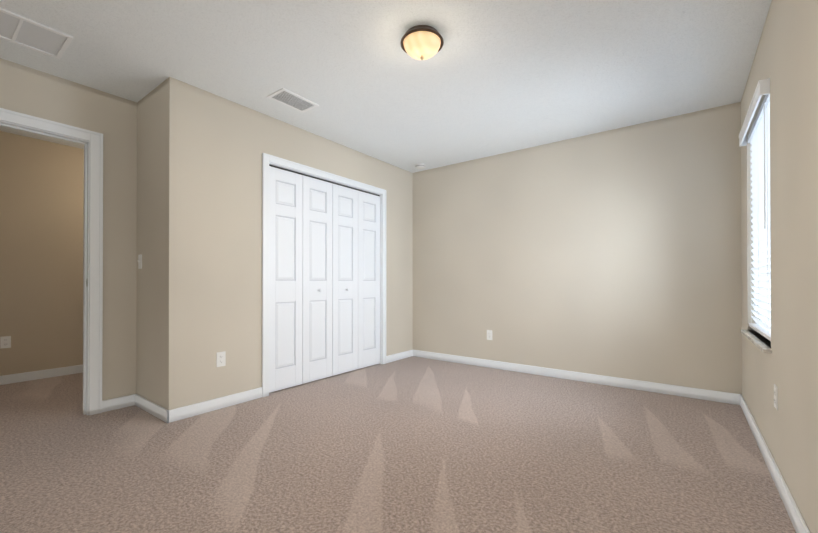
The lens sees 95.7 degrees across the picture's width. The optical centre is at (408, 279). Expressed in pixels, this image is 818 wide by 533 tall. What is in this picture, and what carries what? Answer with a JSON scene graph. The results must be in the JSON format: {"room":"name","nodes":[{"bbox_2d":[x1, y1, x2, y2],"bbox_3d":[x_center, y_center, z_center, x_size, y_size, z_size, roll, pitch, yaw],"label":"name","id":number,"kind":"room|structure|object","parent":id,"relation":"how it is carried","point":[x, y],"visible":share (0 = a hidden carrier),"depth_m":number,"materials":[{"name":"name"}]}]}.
{"room":"empty bedroom","nodes":[
{"label":"empty bedroom","id":0,"kind":"room"},
{"bbox_2d":[0,131,83,375],"bbox_3d":[-3.709,-0.208,3.979,0.160,2.440,6.355,0,0,37],"label":"wall","id":1,"kind":"structure","parent":0,"point":[41,241],"depth_m":3.78,"materials":[{"name":"paint"}]},
{"bbox_2d":[0,336,10,348],"bbox_3d":[-3.900,0.605,3.580,0.007,0.114,0.070,0,0,37],"label":"outlet","id":2,"kind":"object","parent":1,"relation":"attached to","point":[5,341],"visible":1,"depth_m":3.58,"materials":[{"name":"white plastic"}]},
{"bbox_2d":[0,364,82,384],"bbox_3d":[-3.866,0.966,3.619,0.013,0.088,5.200,0,0,37],"label":"baseboard","id":3,"kind":"structure","parent":1,"relation":"attached to","point":[41,374],"depth_m":3.77,"materials":[{"name":"white wood"}]},
{"bbox_2d":[0,58,136,400],"bbox_3d":[-2.662,-0.215,2.470,0.115,2.440,1.387,0,0,37],"label":"wall","id":4,"kind":"structure","parent":0,"point":[111,118],"depth_m":2.86,"materials":[{"name":"paint"}]},
{"bbox_2d":[0,108,102,415],"bbox_3d":[-2.669,-0.051,2.455,0.152,2.112,0.976,0,0,37],"label":"door frame","id":5,"kind":"structure","parent":4,"relation":"attached to","point":[95,139],"depth_m":2.76,"materials":[{"name":"white wood"}]},
{"bbox_2d":[102,395,131,409],"bbox_3d":[-1.732,0.967,3.815,0.013,0.088,2.331,0,0,37],"label":"baseboard","id":6,"kind":"structure","parent":4,"relation":"attached to","point":[110,404],"depth_m":2.87,"materials":[{"name":"white wood"}]},
{"bbox_2d":[136,82,162,406],"bbox_3d":[-2.003,-0.213,2.916,0.636,2.440,0.115,0,0,37],"label":"wall","id":7,"kind":"structure","parent":0,"point":[149,244],"depth_m":2.82,"materials":[{"name":"paint"}]},
{"bbox_2d":[137,254,141,268],"bbox_3d":[-2.139,-0.143,2.931,0.070,0.114,0.022,0,0,37],"label":"light switch","id":8,"kind":"object","parent":7,"relation":"attached to","point":[139,260],"visible":1,"depth_m":2.93,"materials":[{"name":"white plastic"}]},
{"bbox_2d":[132,394,163,420],"bbox_3d":[-1.955,0.963,2.794,0.620,0.088,0.013,0,0,37],"label":"baseboard","id":9,"kind":"structure","parent":7,"relation":"attached to","point":[148,406],"depth_m":2.79,"materials":[{"name":"white wood"}]},
{"bbox_2d":[162,77,412,409],"bbox_3d":[-0.867,-0.209,3.808,0.115,2.440,2.905,0,0,37],"label":"wall","id":10,"kind":"structure","parent":0,"point":[215,147],"depth_m":2.93,"materials":[{"name":"paint"}]},
{"bbox_2d":[164,387,261,422],"bbox_3d":[-1.475,0.963,2.882,0.013,0.088,0.729,0,0,37],"label":"baseboard","id":11,"kind":"structure","parent":10,"relation":"attached to","point":[192,410],"depth_m":2.82,"materials":[{"name":"white wood"}]},
{"bbox_2d":[216,351,225,366],"bbox_3d":[-1.469,0.622,2.896,0.007,0.114,0.070,0,0,37],"label":"outlet","id":12,"kind":"object","parent":10,"relation":"attached to","point":[220,359],"visible":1,"depth_m":2.89,"materials":[{"name":"white plastic"}]},
{"bbox_2d":[269,166,302,392],"bbox_3d":[-1.143,-0.003,3.407,0.034,2.000,0.369,0,0,37],"label":"closet door leaf","id":13,"kind":"structure","parent":10,"relation":"in","point":[285,263],"depth_m":3.39,"materials":[{"name":"white wood"}]},
{"bbox_2d":[302,175,331,383],"bbox_3d":[-0.902,-0.001,3.693,0.077,2.000,0.369,0,0,37],"label":"closet door leaf","id":14,"kind":"structure","parent":10,"relation":"in","point":[317,292],"depth_m":3.68,"materials":[{"name":"white wood"}]},
{"bbox_2d":[262,153,385,396],"bbox_3d":[-0.822,-0.013,3.867,0.115,2.050,1.535,0,0,37],"label":"door frame","id":15,"kind":"structure","parent":10,"relation":"attached to","point":[318,178],"depth_m":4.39,"materials":[{"name":"white wood"}]},
{"bbox_2d":[332,184,357,375],"bbox_3d":[-0.678,0.000,3.993,0.077,2.000,0.369,0,0,37],"label":"closet door leaf","id":16,"kind":"structure","parent":10,"relation":"in","point":[344,279],"depth_m":3.98,"materials":[{"name":"white wood"}]},
{"bbox_2d":[358,191,379,368],"bbox_3d":[-0.472,0.002,4.305,0.034,2.000,0.369,0,0,37],"label":"closet door leaf","id":17,"kind":"structure","parent":10,"relation":"in","point":[368,279],"depth_m":4.29,"materials":[{"name":"white wood"}]},
{"bbox_2d":[386,350,411,362],"bbox_3d":[-0.123,0.971,4.691,0.013,0.088,0.541,0,0,37],"label":"baseboard","id":18,"kind":"structure","parent":10,"relation":"attached to","point":[398,356],"depth_m":4.67,"materials":[{"name":"white wood"}]},
{"bbox_2d":[0,0,771,172],"bbox_3d":[-1.378,-1.486,2.267,6.031,0.100,6.395,0,0,37],"label":"ceiling","id":19,"kind":"structure","parent":0,"point":[492,77],"depth_m":2.44,"materials":[{"name":"white paint"}]},
{"bbox_2d":[0,7,72,58],"bbox_3d":[-2.357,-1.431,1.973,0.345,0.012,0.792,0,0,37],"label":"ceiling vent","id":20,"kind":"object","parent":19,"relation":"attached to","point":[15,28],"visible":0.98,"depth_m":2.17,"materials":[{"name":"white metal"}]},
{"bbox_2d":[267,88,318,112],"bbox_3d":[-0.927,-1.428,2.969,0.217,0.010,0.340,0,0,37],"label":"ceiling vent","id":21,"kind":"object","parent":19,"relation":"in","point":[287,98],"visible":1,"depth_m":2.96,"materials":[{"name":"white metal"}]},
{"bbox_2d":[415,163,425,168],"bbox_3d":[0.139,-1.405,4.606,0.136,0.039,0.136,0,0,37],"label":"smoke detector","id":22,"kind":"object","parent":19,"relation":"attached to","point":[420,166],"visible":1,"depth_m":4.57,"materials":[{"name":"white plastic"}]},
{"bbox_2d":[401,25,443,59],"bbox_3d":[0.077,-1.366,2.184,0.254,0.141,0.254,0,0,37],"label":"ceiling light fixture","id":23,"kind":"object","parent":19,"relation":"attached to","point":[421,42],"visible":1,"depth_m":2.12,"materials":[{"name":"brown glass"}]},
{"bbox_2d":[0,356,795,532],"bbox_3d":[-1.378,1.054,2.255,6.031,0.100,6.395,0,0,37],"label":"floor","id":24,"kind":"structure","parent":0,"point":[413,444],"depth_m":2.04,"materials":[{"name":"carpet"}]},
{"bbox_2d":[413,102,741,393],"bbox_3d":[1.171,-0.207,4.198,4.186,2.440,0.160,0,0,37],"label":"wall","id":25,"kind":"structure","parent":0,"point":[614,253],"depth_m":3.60,"materials":[{"name":"paint"}]},
{"bbox_2d":[487,330,491,339],"bbox_3d":[0.928,0.638,4.271,0.070,0.114,0.007,0,0,37],"label":"outlet","id":26,"kind":"object","parent":25,"relation":"attached to","point":[489,334],"visible":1,"depth_m":4.27,"materials":[{"name":"white plastic"}]},
{"bbox_2d":[412,350,735,404],"bbox_3d":[1.348,0.968,3.952,3.254,0.088,0.013,0,0,37],"label":"baseboard","id":27,"kind":"structure","parent":25,"relation":"attached to","point":[711,395],"depth_m":3.61,"materials":[{"name":"white wood"}]},
{"bbox_2d":[741,0,817,532],"bbox_3d":[1.451,-0.221,1.210,0.160,2.440,4.612,0,0,37],"label":"wall","id":28,"kind":"structure","parent":0,"point":[785,60],"depth_m":1.59,"materials":[{"name":"paint"}]},
{"bbox_2d":[739,78,770,340],"bbox_3d":[2.216,-0.348,2.297,0.172,1.425,0.945,0,0,37],"label":"window blind","id":29,"kind":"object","parent":28,"relation":"in","point":[758,139],"depth_m":2.31,"materials":[{"name":"white plastic"}]},
{"bbox_2d":[741,329,771,352],"bbox_3d":[2.195,0.375,2.309,0.103,0.022,0.975,0,0,37],"label":"window sill","id":30,"kind":"structure","parent":28,"relation":"attached to","point":[762,346],"depth_m":2.21,"materials":[{"name":"wood"}]},
{"bbox_2d":[736,394,809,532],"bbox_3d":[1.382,0.955,1.256,0.013,0.088,4.292,0,0,37],"label":"baseboard","id":31,"kind":"structure","parent":28,"relation":"attached to","point":[796,518],"depth_m":1.79,"materials":[{"name":"white wood"}]},
{"bbox_2d":[774,384,777,410],"bbox_3d":[1.818,0.582,1.837,0.007,0.114,0.070,0,0,37],"label":"outlet","id":32,"kind":"object","parent":28,"relation":"attached to","point":[775,396],"visible":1,"depth_m":1.82,"materials":[{"name":"white plastic"}]}
]}

